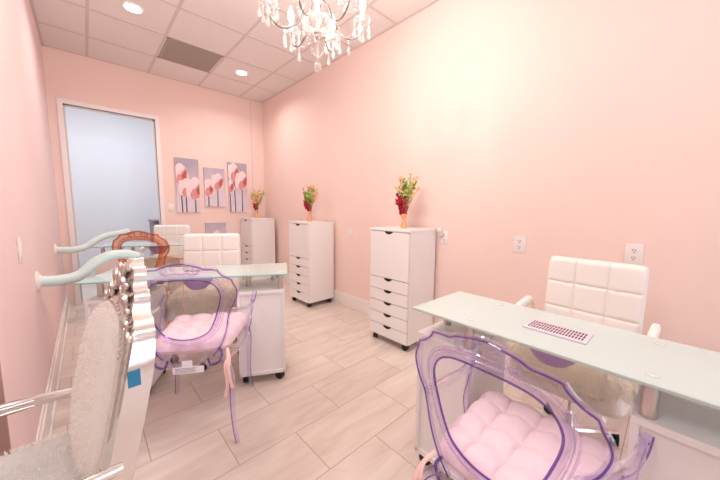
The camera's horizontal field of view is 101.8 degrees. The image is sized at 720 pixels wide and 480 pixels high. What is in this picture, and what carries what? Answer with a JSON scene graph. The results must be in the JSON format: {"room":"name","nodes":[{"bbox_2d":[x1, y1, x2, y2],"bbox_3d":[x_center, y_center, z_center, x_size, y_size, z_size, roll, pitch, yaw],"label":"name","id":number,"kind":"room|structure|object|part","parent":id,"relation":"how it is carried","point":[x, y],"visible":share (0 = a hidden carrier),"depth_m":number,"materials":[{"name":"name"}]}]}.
{"room":"salon","nodes":[
{"label":"salon","id":0,"kind":"room"},
{"bbox_2d":[0,0,65,452],"bbox_3d":[-2.436,-0.535,2.128,0.120,3.040,3.555,-5,8,-43],"label":"wall","id":1,"kind":"structure","parent":0,"point":[30,319],"depth_m":1.59,"materials":[{"name":"pink paint"}]},
{"bbox_2d":[0,364,11,455],"bbox_3d":[-1.220,-0.383,0.831,0.127,3.040,0.013,-5,8,-43],"label":"trim","id":2,"kind":"structure","parent":1,"relation":"attached to","point":[5,444],"depth_m":0.97,"materials":[{"name":"brown paint"}]},
{"bbox_2d":[16,237,22,262],"bbox_3d":[-1.597,0.047,1.377,0.010,0.118,0.080,-5,8,-43],"label":"light switch","id":3,"kind":"object","parent":1,"relation":"attached to","point":[19,244],"visible":1,"depth_m":1.36,"materials":[{"name":"white plastic"}]},
{"bbox_2d":[35,293,70,441],"bbox_3d":[-2.396,0.889,2.332,0.028,0.165,3.555,-5,8,-43],"label":"baseboard","id":4,"kind":"structure","parent":1,"relation":"attached to","point":[46,421],"depth_m":1.96,"materials":[{"name":"white paint"}]},
{"bbox_2d":[35,249,142,291],"bbox_3d":[-1.799,0.183,1.976,0.119,0.209,0.569,4,7,30],"label":"hose","id":5,"kind":"object","parent":1,"relation":"attached to","point":[41,281],"visible":0.91,"depth_m":1.91,"materials":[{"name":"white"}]},
{"bbox_2d":[54,228,132,255],"bbox_3d":[-2.824,0.009,3.127,0.115,0.238,0.708,3,7,22],"label":"hose","id":6,"kind":"object","parent":1,"relation":"attached to","point":[74,249],"visible":0.97,"depth_m":3.05,"materials":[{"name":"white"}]},
{"bbox_2d":[65,107,158,276],"bbox_3d":[-4.593,-0.882,5.152,2.200,3.040,0.100,-5,8,-43],"label":"glass door","id":7,"kind":"structure","parent":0,"point":[112,157],"depth_m":5.21,"materials":[{"name":"white glass"}]},
{"bbox_2d":[41,45,264,305],"bbox_3d":[-2.739,-0.777,4.345,2.720,3.040,0.120,-5,8,-43],"label":"wall","id":8,"kind":"structure","parent":0,"point":[213,128],"depth_m":4.24,"materials":[{"name":"pink paint"}]},
{"bbox_2d":[56,97,166,304],"bbox_3d":[-3.226,-0.458,3.923,1.001,2.487,0.153,-5,8,-43],"label":"door frame","id":9,"kind":"structure","parent":8,"relation":"in","point":[61,103],"depth_m":3.62,"materials":[{"name":"white paint"}]},
{"bbox_2d":[168,204,173,211],"bbox_3d":[-2.758,-0.472,4.274,0.070,0.115,0.010,-5,8,-43],"label":"light switch","id":10,"kind":"object","parent":8,"relation":"attached to","point":[170,206],"visible":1,"depth_m":4.27,"materials":[{"name":"white plastic"}]},
{"bbox_2d":[174,157,200,211],"bbox_3d":[-2.579,-0.814,4.385,0.307,0.797,0.032,-5,8,-43],"label":"print","id":11,"kind":"object","parent":8,"relation":"attached to","point":[186,170],"visible":1,"depth_m":4.37,"materials":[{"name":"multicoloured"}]},
{"bbox_2d":[171,277,243,288],"bbox_3d":[-2.275,0.619,4.851,1.507,0.165,0.016,-5,8,-43],"label":"baseboard","id":12,"kind":"structure","parent":8,"relation":"attached to","point":[174,283],"depth_m":4.38,"materials":[{"name":"white paint"}]},
{"bbox_2d":[203,167,225,205],"bbox_3d":[-2.304,-0.834,4.642,0.303,0.597,0.031,-5,8,-43],"label":"print","id":13,"kind":"object","parent":8,"relation":"attached to","point":[214,180],"visible":1,"depth_m":4.62,"materials":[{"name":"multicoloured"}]},
{"bbox_2d":[205,222,225,233],"bbox_3d":[-2.317,0.001,4.727,0.305,0.560,0.031,-5,8,-43],"label":"print","id":14,"kind":"object","parent":8,"relation":"attached to","point":[209,227],"visible":0.27,"depth_m":4.69,"materials":[{"name":"grey"}]},
{"bbox_2d":[227,162,247,211],"bbox_3d":[-2.040,-0.874,4.885,0.305,0.800,0.032,-5,8,-43],"label":"print","id":15,"kind":"object","parent":8,"relation":"attached to","point":[237,172],"visible":1,"depth_m":4.87,"materials":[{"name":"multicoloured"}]},
{"bbox_2d":[250,100,253,217],"bbox_3d":[-1.857,-0.925,5.072,0.008,2.875,0.004,-5,8,-43],"label":"trim","id":16,"kind":"structure","parent":8,"relation":"attached to","point":[250,100],"depth_m":5.00,"materials":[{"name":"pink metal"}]},
{"bbox_2d":[33,0,434,101],"bbox_3d":[-1.508,-2.059,1.702,4.580,0.100,9.520,-5,8,-43],"label":"ceiling","id":17,"kind":"structure","parent":0,"point":[239,15],"depth_m":3.04,"materials":[{"name":"tile"}]},
{"bbox_2d":[121,1,144,14],"bbox_3d":[-2.073,-2.118,2.673,0.176,0.010,0.176,-5,8,-43],"label":"recessed light","id":18,"kind":"object","parent":17,"relation":"in","point":[131,7],"visible":1,"depth_m":2.66,"materials":[{"name":"white paint"}]},
{"bbox_2d":[156,36,224,72],"bbox_3d":[-2.040,-2.206,3.522,0.596,0.008,0.590,-5,8,-43],"label":"ceiling vent","id":19,"kind":"object","parent":17,"relation":"in","point":[173,50],"visible":1,"depth_m":3.50,"materials":[{"name":"beige metal"}]},
{"bbox_2d":[29,0,439,102],"bbox_3d":[-0.816,-1.920,0.957,4.360,0.007,7.230,-5,8,-43],"label":"grid","id":20,"kind":"object","parent":17,"relation":"attached to","point":[179,6],"visible":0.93,"depth_m":3.11,"materials":[{"name":"silver metal"}]},
{"bbox_2d":[235,70,247,75],"bbox_3d":[-1.594,-2.250,3.941,0.176,0.010,0.176,-5,8,-43],"label":"recessed light","id":21,"kind":"object","parent":17,"relation":"in","point":[238,72],"visible":1,"depth_m":3.92,"materials":[{"name":"white paint"}]},
{"bbox_2d":[257,0,370,72],"bbox_3d":[-0.215,-1.420,1.469,0.535,1.096,0.582,-5,8,-43],"label":"chandelier","id":22,"kind":"object","parent":17,"relation":"hanging from","point":[362,5],"visible":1,"depth_m":1.52,"materials":[{"name":"glass"}]},
{"bbox_3d":[-0.343,-1.143,1.462,0.228,0.176,0.008,-1,6,-16],"label":"arm","id":23,"kind":"part","parent":22,"relation":"part of","materials":[{"name":"clear glass"}]},
{"bbox_3d":[-0.390,-1.276,1.652,0.034,0.088,0.033,-5,8,-43],"label":"bulb","id":24,"kind":"part","parent":22,"relation":"part of","materials":[{"name":"white glass"}]},
{"bbox_3d":[-0.312,-1.156,1.588,0.020,0.176,0.227,-5,8,-43],"label":"arm","id":25,"kind":"part","parent":22,"relation":"part of","materials":[{"name":"clear glass"}]},
{"bbox_3d":[-0.249,-1.132,1.372,0.008,0.176,0.228,2,6,14],"label":"arm","id":26,"kind":"part","parent":22,"relation":"part of","materials":[{"name":"silver metal"}]},
{"bbox_3d":[-0.216,-1.313,1.480,0.022,0.490,0.022,-5,8,-43],"label":"stem","id":27,"kind":"part","parent":22,"relation":"part of","materials":[{"name":"glass"}]},
{"bbox_3d":[-0.218,-1.092,1.504,0.161,0.069,0.161,-5,8,-43],"label":"lamp shade","id":28,"kind":"part","parent":22,"relation":"part of","materials":[{"name":"clear glass"}]},
{"bbox_3d":[-0.187,-1.159,1.624,0.008,0.176,0.228,2,6,14],"label":"arm","id":29,"kind":"part","parent":22,"relation":"part of","materials":[{"name":"silver metal"}]},
{"bbox_3d":[-0.159,-1.281,1.718,0.034,0.088,0.033,-5,8,-43],"label":"bulb","id":30,"kind":"part","parent":22,"relation":"part of","materials":[{"name":"white glass"}]},
{"bbox_3d":[-0.124,-1.135,1.409,0.228,0.176,0.008,6,9,44],"label":"arm","id":31,"kind":"part","parent":22,"relation":"part of","materials":[{"name":"silver metal"}]},
{"bbox_3d":[-0.093,-1.148,1.534,0.204,0.176,0.108,-5,8,-43],"label":"arm","id":32,"kind":"part","parent":22,"relation":"part of","materials":[{"name":"silver metal"}]},
{"bbox_3d":[0.014,-1.262,1.553,0.034,0.088,0.033,-5,8,-43],"label":"bulb","id":33,"kind":"part","parent":22,"relation":"part of","materials":[{"name":"white glass"}]},
{"bbox_2d":[52,277,630,479],"bbox_3d":[-1.539,1.062,2.039,4.580,0.100,9.520,-5,8,-43],"label":"floor","id":34,"kind":"structure","parent":0,"point":[343,407],"depth_m":1.80,"materials":[{"name":"beige tile"}]},
{"bbox_2d":[0,257,155,479],"bbox_3d":[-0.879,0.615,0.705,0.595,1.088,0.640,6,8,43],"label":"armchair","id":35,"kind":"object","parent":34,"relation":"on","point":[110,392],"visible":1,"depth_m":0.73,"materials":[{"name":"beige fabric"}]},
{"bbox_3d":[-1.081,0.539,0.863,0.472,0.104,0.061,-5,9,-44],"label":"arm","id":36,"kind":"part","parent":35,"relation":"part of","materials":[{"name":"silver metal"}]},
{"bbox_3d":[-0.912,0.670,0.680,0.489,0.143,0.524,6,8,43],"label":"fur seat","id":37,"kind":"part","parent":35,"relation":"part of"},
{"bbox_3d":[-0.705,0.581,0.509,0.061,0.104,0.472,6,8,41],"label":"arm","id":38,"kind":"part","parent":35,"relation":"part of","materials":[{"name":"silver metal"}]},
{"bbox_3d":[-0.715,0.380,0.854,0.500,0.648,0.167,6,8,43],"label":"frame","id":39,"kind":"part","parent":35,"relation":"part of","materials":[{"name":"silver metal"}]},
{"bbox_2d":[91,241,182,288],"bbox_3d":[-2.454,0.433,3.611,1.210,0.795,0.400,-1,6,-15],"label":"desk","id":40,"kind":"object","parent":34,"relation":"on","point":[153,246],"visible":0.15,"depth_m":3.41,"materials":[{"name":"green glass"}]},
{"bbox_3d":[-2.451,0.049,3.570,1.210,0.011,0.400,-1,6,-15],"label":"glass","id":41,"kind":"part","parent":40,"relation":"part of","materials":[{"name":"white"}]},
{"bbox_2d":[112,231,182,283],"bbox_3d":[-2.261,0.375,3.200,0.586,0.996,0.545,0,6,-9],"label":"armchair","id":42,"kind":"object","parent":34,"relation":"on","point":[134,231],"visible":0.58,"depth_m":2.98,"materials":[{"name":"orange plastic"}]},
{"bbox_2d":[148,219,162,283],"bbox_3d":[-3.106,0.179,4.822,0.515,1.030,0.490,-5,8,-43],"label":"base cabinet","id":43,"kind":"object","parent":34,"relation":"on","point":[152,222],"visible":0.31,"depth_m":4.60,"materials":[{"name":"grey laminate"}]},
{"bbox_2d":[139,225,189,296],"bbox_3d":[-2.563,0.305,3.902,0.572,0.986,0.565,-1,6,-15],"label":"swivel chair","id":44,"kind":"object","parent":34,"relation":"on","point":[170,233],"visible":0.54,"depth_m":4.01,"materials":[{"name":"white leather"}]},
{"bbox_3d":[-2.619,0.081,4.094,0.450,0.583,0.120,-1,6,-15],"label":"backrest","id":45,"kind":"part","parent":44,"relation":"part of","materials":[{"name":"white leather"}]},
{"bbox_2d":[74,263,287,392],"bbox_3d":[-1.139,0.610,2.097,1.210,0.795,0.400,-1,6,-15],"label":"desk","id":46,"kind":"object","parent":34,"relation":"on","point":[266,337],"visible":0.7,"depth_m":2.05,"materials":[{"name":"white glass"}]},
{"bbox_3d":[-1.644,0.303,1.856,0.038,0.108,0.038,-1,6,-15],"label":"post","id":47,"kind":"part","parent":46,"relation":"part of","materials":[{"name":"silver metal"}]},
{"bbox_3d":[-1.488,0.278,2.103,0.038,0.108,0.038,-1,6,-15],"label":"post","id":48,"kind":"part","parent":46,"relation":"part of","materials":[{"name":"silver metal"}]},
{"bbox_3d":[-1.135,0.225,2.056,1.210,0.011,0.400,-1,6,-15],"label":"glass","id":49,"kind":"part","parent":46,"relation":"part of","materials":[{"name":"white"}]},
{"bbox_3d":[-1.205,0.433,2.003,0.076,0.325,0.016,-1,6,-15],"label":"power cord","id":50,"kind":"part","parent":46,"relation":"part of","materials":[{"name":"brown plastic"}]},
{"bbox_2d":[180,268,215,273],"bbox_3d":[-1.135,0.217,2.055,0.200,0.005,0.116,-1,6,-15],"label":"vent","id":51,"kind":"object","parent":46,"relation":"attached to","point":[200,270],"depth_m":2.03,"materials":[{"name":"pink"}]},
{"bbox_3d":[-0.811,0.282,2.128,0.038,0.108,0.038,-1,6,-15],"label":"post","id":52,"kind":"part","parent":46,"relation":"part of","materials":[{"name":"silver metal"}]},
{"bbox_3d":[-0.566,0.289,2.079,0.038,0.108,0.038,-1,6,-15],"label":"post","id":53,"kind":"part","parent":46,"relation":"part of","materials":[{"name":"silver metal"}]},
{"bbox_2d":[147,264,253,431],"bbox_3d":[-0.929,0.565,1.694,0.568,0.967,0.530,-1,6,-11],"label":"armchair","id":54,"kind":"object","parent":34,"relation":"on","point":[187,367],"visible":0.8,"depth_m":1.53,"materials":[{"name":"purple plastic"}]},
{"bbox_3d":[-1.181,0.388,1.663,0.060,0.090,0.453,-2,7,-19],"label":"arm","id":55,"kind":"part","parent":54,"relation":"part of"},
{"bbox_2d":[175,367,195,373],"bbox_3d":[-0.907,0.679,1.523,0.103,0.024,0.001,-1,6,-11],"label":"label","id":56,"kind":"object","parent":54,"relation":"attached to","point":[195,367],"depth_m":1.52,"materials":[{"name":"white paper"}]},
{"bbox_3d":[-0.887,0.357,1.470,0.392,0.368,0.044,-1,6,-11],"label":"bead trim","id":57,"kind":"part","parent":54,"relation":"part of","materials":[{"name":"plastic"}]},
{"bbox_2d":[155,312,247,396],"bbox_3d":[-0.933,0.646,1.720,0.466,0.291,0.534,-1,6,-11],"label":"seat cushion","id":58,"kind":"object","parent":54,"relation":"on","point":[188,327],"visible":0.92,"depth_m":1.62,"materials":[{"name":"pink fabric"}]},
{"bbox_3d":[-0.688,0.382,1.761,0.060,0.090,0.453,0,6,-3],"label":"arm","id":59,"kind":"part","parent":54,"relation":"part of"},
{"bbox_3d":[-0.751,0.793,1.986,0.044,0.451,0.066,1,6,9],"label":"leg","id":60,"kind":"part","parent":54,"relation":"part of","materials":[{"name":"plastic"}]},
{"bbox_2d":[164,233,245,369],"bbox_3d":[-1.248,0.469,2.403,0.572,1.006,0.566,-1,6,-15],"label":"swivel chair","id":61,"kind":"object","parent":34,"relation":"on","point":[212,249],"visible":0.73,"depth_m":2.49,"materials":[{"name":"white leather"}]},
{"bbox_3d":[-1.496,0.409,2.355,0.057,0.290,0.352,-1,6,-15],"label":"armrest","id":62,"kind":"part","parent":61,"relation":"part of","materials":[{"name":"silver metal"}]},
{"bbox_3d":[-1.248,0.538,2.405,0.480,0.100,0.470,-1,6,-15],"label":"seat","id":63,"kind":"part","parent":61,"relation":"part of","materials":[{"name":"white"}]},
{"bbox_3d":[-1.221,0.894,2.332,0.047,0.058,0.253,-1,6,-15],"label":"leg","id":64,"kind":"part","parent":61,"relation":"part of","materials":[{"name":"silver metal"}]},
{"bbox_3d":[-1.304,0.245,2.594,0.465,0.603,0.122,-1,6,-15],"label":"backrest","id":65,"kind":"part","parent":61,"relation":"part of","materials":[{"name":"white leather"}]},
{"bbox_3d":[-1.115,0.882,2.458,0.253,0.058,0.047,1,6,5],"label":"leg","id":66,"kind":"part","parent":61,"relation":"part of","materials":[{"name":"silver metal"}]},
{"bbox_2d":[240,217,274,279],"bbox_3d":[-1.730,0.159,4.963,0.399,1.064,0.456,-5,8,-43],"label":"base cabinet","id":67,"kind":"object","parent":34,"relation":"on","point":[257,234],"visible":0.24,"depth_m":4.79,"materials":[{"name":"white laminate"}]},
{"bbox_3d":[-1.864,-0.123,4.803,0.016,0.416,0.442,-5,8,-43],"label":"door","id":68,"kind":"part","parent":67,"relation":"part of","materials":[{"name":"white laminate"}]},
{"bbox_3d":[-1.868,0.251,4.844,0.016,0.104,0.442,-5,8,-43],"label":"drawer","id":69,"kind":"part","parent":67,"relation":"part of","materials":[{"name":"white laminate"}]},
{"bbox_3d":[-1.867,0.141,4.832,0.016,0.104,0.442,-5,8,-43],"label":"drawer","id":70,"kind":"part","parent":67,"relation":"part of","materials":[{"name":"white laminate"}]},
{"bbox_3d":[-1.869,0.361,4.856,0.016,0.104,0.442,-5,8,-43],"label":"drawer","id":71,"kind":"part","parent":67,"relation":"part of","materials":[{"name":"white laminate"}]},
{"bbox_3d":[-1.734,-0.438,4.917,0.060,0.130,0.058,-5,8,-43],"label":"vase","id":72,"kind":"object","parent":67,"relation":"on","visible":0},
{"bbox_2d":[250,189,263,209],"bbox_3d":[-1.700,-0.653,4.895,0.235,0.392,0.264,-5,8,-43],"label":"bouquet","id":73,"kind":"object","parent":72,"relation":"in","point":[257,198],"visible":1,"depth_m":4.87,"materials":[{"name":"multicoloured plant"}]},
{"bbox_2d":[288,221,333,306],"bbox_3d":[-0.643,0.289,3.857,0.399,1.064,0.456,-5,8,-43],"label":"base cabinet","id":74,"kind":"object","parent":34,"relation":"on","point":[311,244],"visible":1,"depth_m":3.70,"materials":[{"name":"white laminate"}]},
{"bbox_3d":[-0.781,0.381,3.739,0.016,0.104,0.442,-5,8,-43],"label":"drawer","id":75,"kind":"part","parent":74,"relation":"part of","materials":[{"name":"white laminate"}]},
{"bbox_3d":[-0.780,0.271,3.727,0.016,0.104,0.442,-5,8,-43],"label":"drawer","id":76,"kind":"part","parent":74,"relation":"part of","materials":[{"name":"white laminate"}]},
{"bbox_3d":[-0.777,0.006,3.698,0.016,0.416,0.442,-5,8,-43],"label":"door","id":77,"kind":"part","parent":74,"relation":"part of","materials":[{"name":"white laminate"}]},
{"bbox_3d":[-0.784,0.710,3.774,0.016,0.104,0.442,-5,8,-43],"label":"drawer","id":78,"kind":"part","parent":74,"relation":"part of","materials":[{"name":"white laminate"}]},
{"bbox_3d":[-0.783,0.600,3.762,0.016,0.104,0.442,-5,8,-43],"label":"drawer","id":79,"kind":"part","parent":74,"relation":"part of","materials":[{"name":"white laminate"}]},
{"bbox_3d":[-0.782,0.491,3.750,0.016,0.104,0.442,-5,8,-43],"label":"drawer","id":80,"kind":"part","parent":74,"relation":"part of","materials":[{"name":"white laminate"}]},
{"bbox_2d":[308,211,311,221],"bbox_3d":[-0.648,-0.305,3.790,0.060,0.130,0.058,-5,8,-43],"label":"vase","id":81,"kind":"object","parent":74,"relation":"on","point":[309,212],"visible":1,"depth_m":3.77,"materials":[{"name":"orange glass"}]},
{"bbox_2d":[302,184,318,210],"bbox_3d":[-0.645,-0.516,3.740,0.197,0.389,0.250,1,6,8],"label":"bouquet","id":82,"kind":"object","parent":81,"relation":"in","point":[309,199],"visible":1,"depth_m":3.74,"materials":[{"name":"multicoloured plant"}]},
{"bbox_2d":[370,226,435,350],"bbox_3d":[0.390,0.418,2.757,0.399,1.064,0.456,-5,8,-43],"label":"base cabinet","id":83,"kind":"object","parent":34,"relation":"on","point":[402,261],"visible":0.85,"depth_m":2.59,"materials":[{"name":"white laminate"}]},
{"bbox_3d":[0.249,0.839,2.674,0.016,0.104,0.442,-5,8,-43],"label":"drawer","id":84,"kind":"part","parent":83,"relation":"part of","materials":[{"name":"white laminate"}]},
{"bbox_3d":[0.251,0.729,2.662,0.016,0.104,0.442,-5,8,-43],"label":"drawer","id":85,"kind":"part","parent":83,"relation":"part of","materials":[{"name":"white laminate"}]},
{"bbox_3d":[0.252,0.619,2.650,0.016,0.104,0.442,-5,8,-43],"label":"drawer","id":86,"kind":"part","parent":83,"relation":"part of","materials":[{"name":"white laminate"}]},
{"bbox_3d":[0.253,0.510,2.639,0.016,0.104,0.442,-5,8,-43],"label":"drawer","id":87,"kind":"part","parent":83,"relation":"part of","materials":[{"name":"white laminate"}]},
{"bbox_3d":[0.254,0.400,2.627,0.016,0.104,0.442,-5,8,-43],"label":"drawer","id":88,"kind":"part","parent":83,"relation":"part of","materials":[{"name":"white laminate"}]},
{"bbox_3d":[0.257,0.135,2.598,0.016,0.416,0.442,-5,8,-43],"label":"door","id":89,"kind":"part","parent":83,"relation":"part of","materials":[{"name":"white laminate"}]},
{"bbox_2d":[401,214,406,227],"bbox_3d":[0.399,-0.172,2.648,0.060,0.130,0.058,-5,8,-43],"label":"vase","id":90,"kind":"object","parent":83,"relation":"on","point":[403,223],"visible":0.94,"depth_m":2.63,"materials":[{"name":"orange glass"}]},
{"bbox_2d":[393,173,419,214],"bbox_3d":[0.419,-0.391,2.611,0.221,0.402,0.245,0,6,-2],"label":"bouquet","id":91,"kind":"object","parent":90,"relation":"in","point":[405,198],"visible":0.98,"depth_m":2.61,"materials":[{"name":"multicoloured plant"}]},
{"bbox_2d":[419,329,649,479],"bbox_3d":[0.470,0.684,0.896,0.508,0.928,0.546,-4,8,-39],"label":"armchair","id":92,"kind":"object","parent":34,"relation":"on","point":[642,469],"visible":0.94,"depth_m":0.76,"materials":[{"name":"plastic"}]},
{"bbox_3d":[0.348,0.491,1.087,0.058,0.086,0.434,6,8,42],"label":"arm","id":93,"kind":"part","parent":92,"relation":"part of"},
{"bbox_3d":[0.320,0.475,0.750,0.042,0.354,0.376,-4,8,-39],"label":"bead trim","id":94,"kind":"part","parent":92,"relation":"part of","materials":[{"name":"plastic"}]},
{"bbox_2d":[412,391,622,479],"bbox_3d":[0.482,0.763,0.915,0.512,0.279,0.447,-4,8,-39],"label":"seat cushion","id":95,"kind":"object","parent":92,"relation":"on","point":[504,438],"visible":0.97,"depth_m":0.90,"materials":[{"name":"pink fabric"}]},
{"bbox_3d":[0.652,0.535,0.714,0.434,0.086,0.058,-3,7,-31],"label":"arm","id":96,"kind":"part","parent":92,"relation":"part of"},
{"bbox_3d":[0.744,0.655,0.801,0.099,0.221,0.041,-1,6,-10],"label":"arm post","id":97,"kind":"part","parent":92,"relation":"part of","materials":[{"name":"plastic"}]},
{"bbox_2d":[412,291,719,479],"bbox_3d":[0.790,0.738,1.084,0.415,0.795,1.200,-5,8,-41],"label":"desk","id":98,"kind":"object","parent":34,"relation":"on","point":[676,409],"visible":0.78,"depth_m":1.01,"materials":[{"name":"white glass"}]},
{"bbox_3d":[0.436,0.366,1.457,0.038,0.108,0.038,-5,8,-41],"label":"post","id":99,"kind":"part","parent":98,"relation":"part of","materials":[{"name":"silver metal"}]},
{"bbox_3d":[0.453,0.393,1.213,0.038,0.108,0.038,-5,8,-41],"label":"post","id":100,"kind":"part","parent":98,"relation":"part of","materials":[{"name":"silver metal"}]},
{"bbox_3d":[0.625,0.719,1.546,0.016,0.551,0.254,-5,8,-41],"label":"drawer","id":101,"kind":"part","parent":98,"relation":"part of","materials":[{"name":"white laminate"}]},
{"bbox_2d":[522,319,592,344],"bbox_3d":[0.737,0.339,1.098,0.116,0.005,0.200,-5,8,-41],"label":"vent","id":102,"kind":"object","parent":98,"relation":"attached to","point":[575,336],"depth_m":1.08,"materials":[{"name":"pink"}]},
{"bbox_3d":[0.794,0.354,1.042,0.415,0.011,1.200,-5,8,-41],"label":"glass","id":103,"kind":"part","parent":98,"relation":"part of","materials":[{"name":"white"}]},
{"bbox_3d":[0.807,0.439,0.816,0.038,0.108,0.038,-5,8,-41],"label":"post","id":104,"kind":"part","parent":98,"relation":"part of","materials":[{"name":"silver metal"}]},
{"bbox_2d":[506,256,660,479],"bbox_3d":[1.078,0.608,1.483,0.564,0.973,0.572,-4,8,-39],"label":"swivel chair","id":105,"kind":"object","parent":34,"relation":"on","point":[611,294],"visible":0.52,"depth_m":1.47,"materials":[{"name":"white leather"}]},
{"bbox_3d":[0.941,0.505,1.684,0.352,0.290,0.057,-4,8,-39],"label":"armrest","id":106,"kind":"part","parent":105,"relation":"part of","materials":[{"name":"white leather"}]},
{"bbox_3d":[1.129,0.988,1.681,0.047,0.058,0.253,2,6,14],"label":"leg","id":107,"kind":"part","parent":105,"relation":"part of","materials":[{"name":"silver metal"}]},
{"bbox_3d":[1.073,0.660,1.486,0.470,0.100,0.480,-4,8,-39],"label":"seat","id":108,"kind":"part","parent":105,"relation":"part of","materials":[{"name":"white leather"}]},
{"bbox_3d":[1.238,1.003,1.551,0.253,0.058,0.047,0,6,-4],"label":"leg","id":109,"kind":"part","parent":105,"relation":"part of","materials":[{"name":"silver metal"}]},
{"bbox_3d":[1.253,0.394,1.601,0.119,0.570,0.430,-4,8,-39],"label":"backrest","id":110,"kind":"part","parent":105,"relation":"part of","materials":[{"name":"white leather"}]},
{"bbox_2d":[262,0,719,352],"bbox_3d":[0.806,-0.558,2.641,0.120,3.040,7.470,-5,8,-43],"label":"wall","id":111,"kind":"structure","parent":0,"point":[584,129],"depth_m":2.12,"materials":[{"name":"pink paint"}]},
{"bbox_2d":[348,228,351,237],"bbox_3d":[-0.122,-0.087,3.594,0.006,0.118,0.075,-5,8,-43],"label":"wall outlet","id":112,"kind":"object","parent":111,"relation":"attached to","point":[349,229],"visible":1,"depth_m":3.59,"materials":[{"name":"white plastic"}]},
{"bbox_2d":[440,231,447,243],"bbox_3d":[0.760,-0.021,2.647,0.010,0.118,0.075,-5,8,-43],"label":"wall outlet","id":113,"kind":"object","parent":111,"relation":"attached to","point":[443,239],"visible":0.95,"depth_m":2.64,"materials":[{"name":"white plastic"}]},
{"bbox_2d":[437,228,442,235],"bbox_3d":[0.721,-0.075,2.638,0.054,0.077,0.048,-5,8,-43],"label":"air freshener","id":114,"kind":"object","parent":113,"relation":"attached to","point":[439,230],"visible":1,"depth_m":2.63,"materials":[{"name":"white plastic"}]},
{"bbox_2d":[276,274,633,415],"bbox_3d":[0.742,0.875,2.749,0.016,0.165,7.230,-5,8,-43],"label":"baseboard","id":115,"kind":"structure","parent":111,"relation":"attached to","point":[356,303],"depth_m":3.62,"materials":[{"name":"white paint"}]},
{"bbox_2d":[513,236,526,252],"bbox_3d":[1.192,0.032,2.187,0.010,0.125,0.088,-5,8,-43],"label":"wall outlet","id":116,"kind":"object","parent":111,"relation":"attached to","point":[519,244],"visible":1,"depth_m":2.18,"materials":[{"name":"white plastic"}]},
{"bbox_2d":[624,243,643,264],"bbox_3d":[1.620,0.086,1.732,0.010,0.125,0.082,-5,8,-43],"label":"wall outlet","id":117,"kind":"object","parent":111,"relation":"attached to","point":[634,253],"visible":0.87,"depth_m":1.73,"materials":[{"name":"white plastic"}]},
{"bbox_2d":[629,255,636,260],"bbox_3d":[1.619,0.107,1.734,0.005,0.034,0.034,-5,8,-43],"label":"socket","id":118,"kind":"object","parent":117,"relation":"attached to","point":[631,257],"depth_m":1.73,"materials":[{"name":"white plastic"}]},
{"bbox_2d":[630,248,637,253],"bbox_3d":[1.620,0.064,1.730,0.005,0.034,0.034,-5,8,-43],"label":"socket","id":119,"kind":"object","parent":117,"relation":"attached to","point":[632,250],"depth_m":1.73,"materials":[{"name":"white plastic"}]}
]}

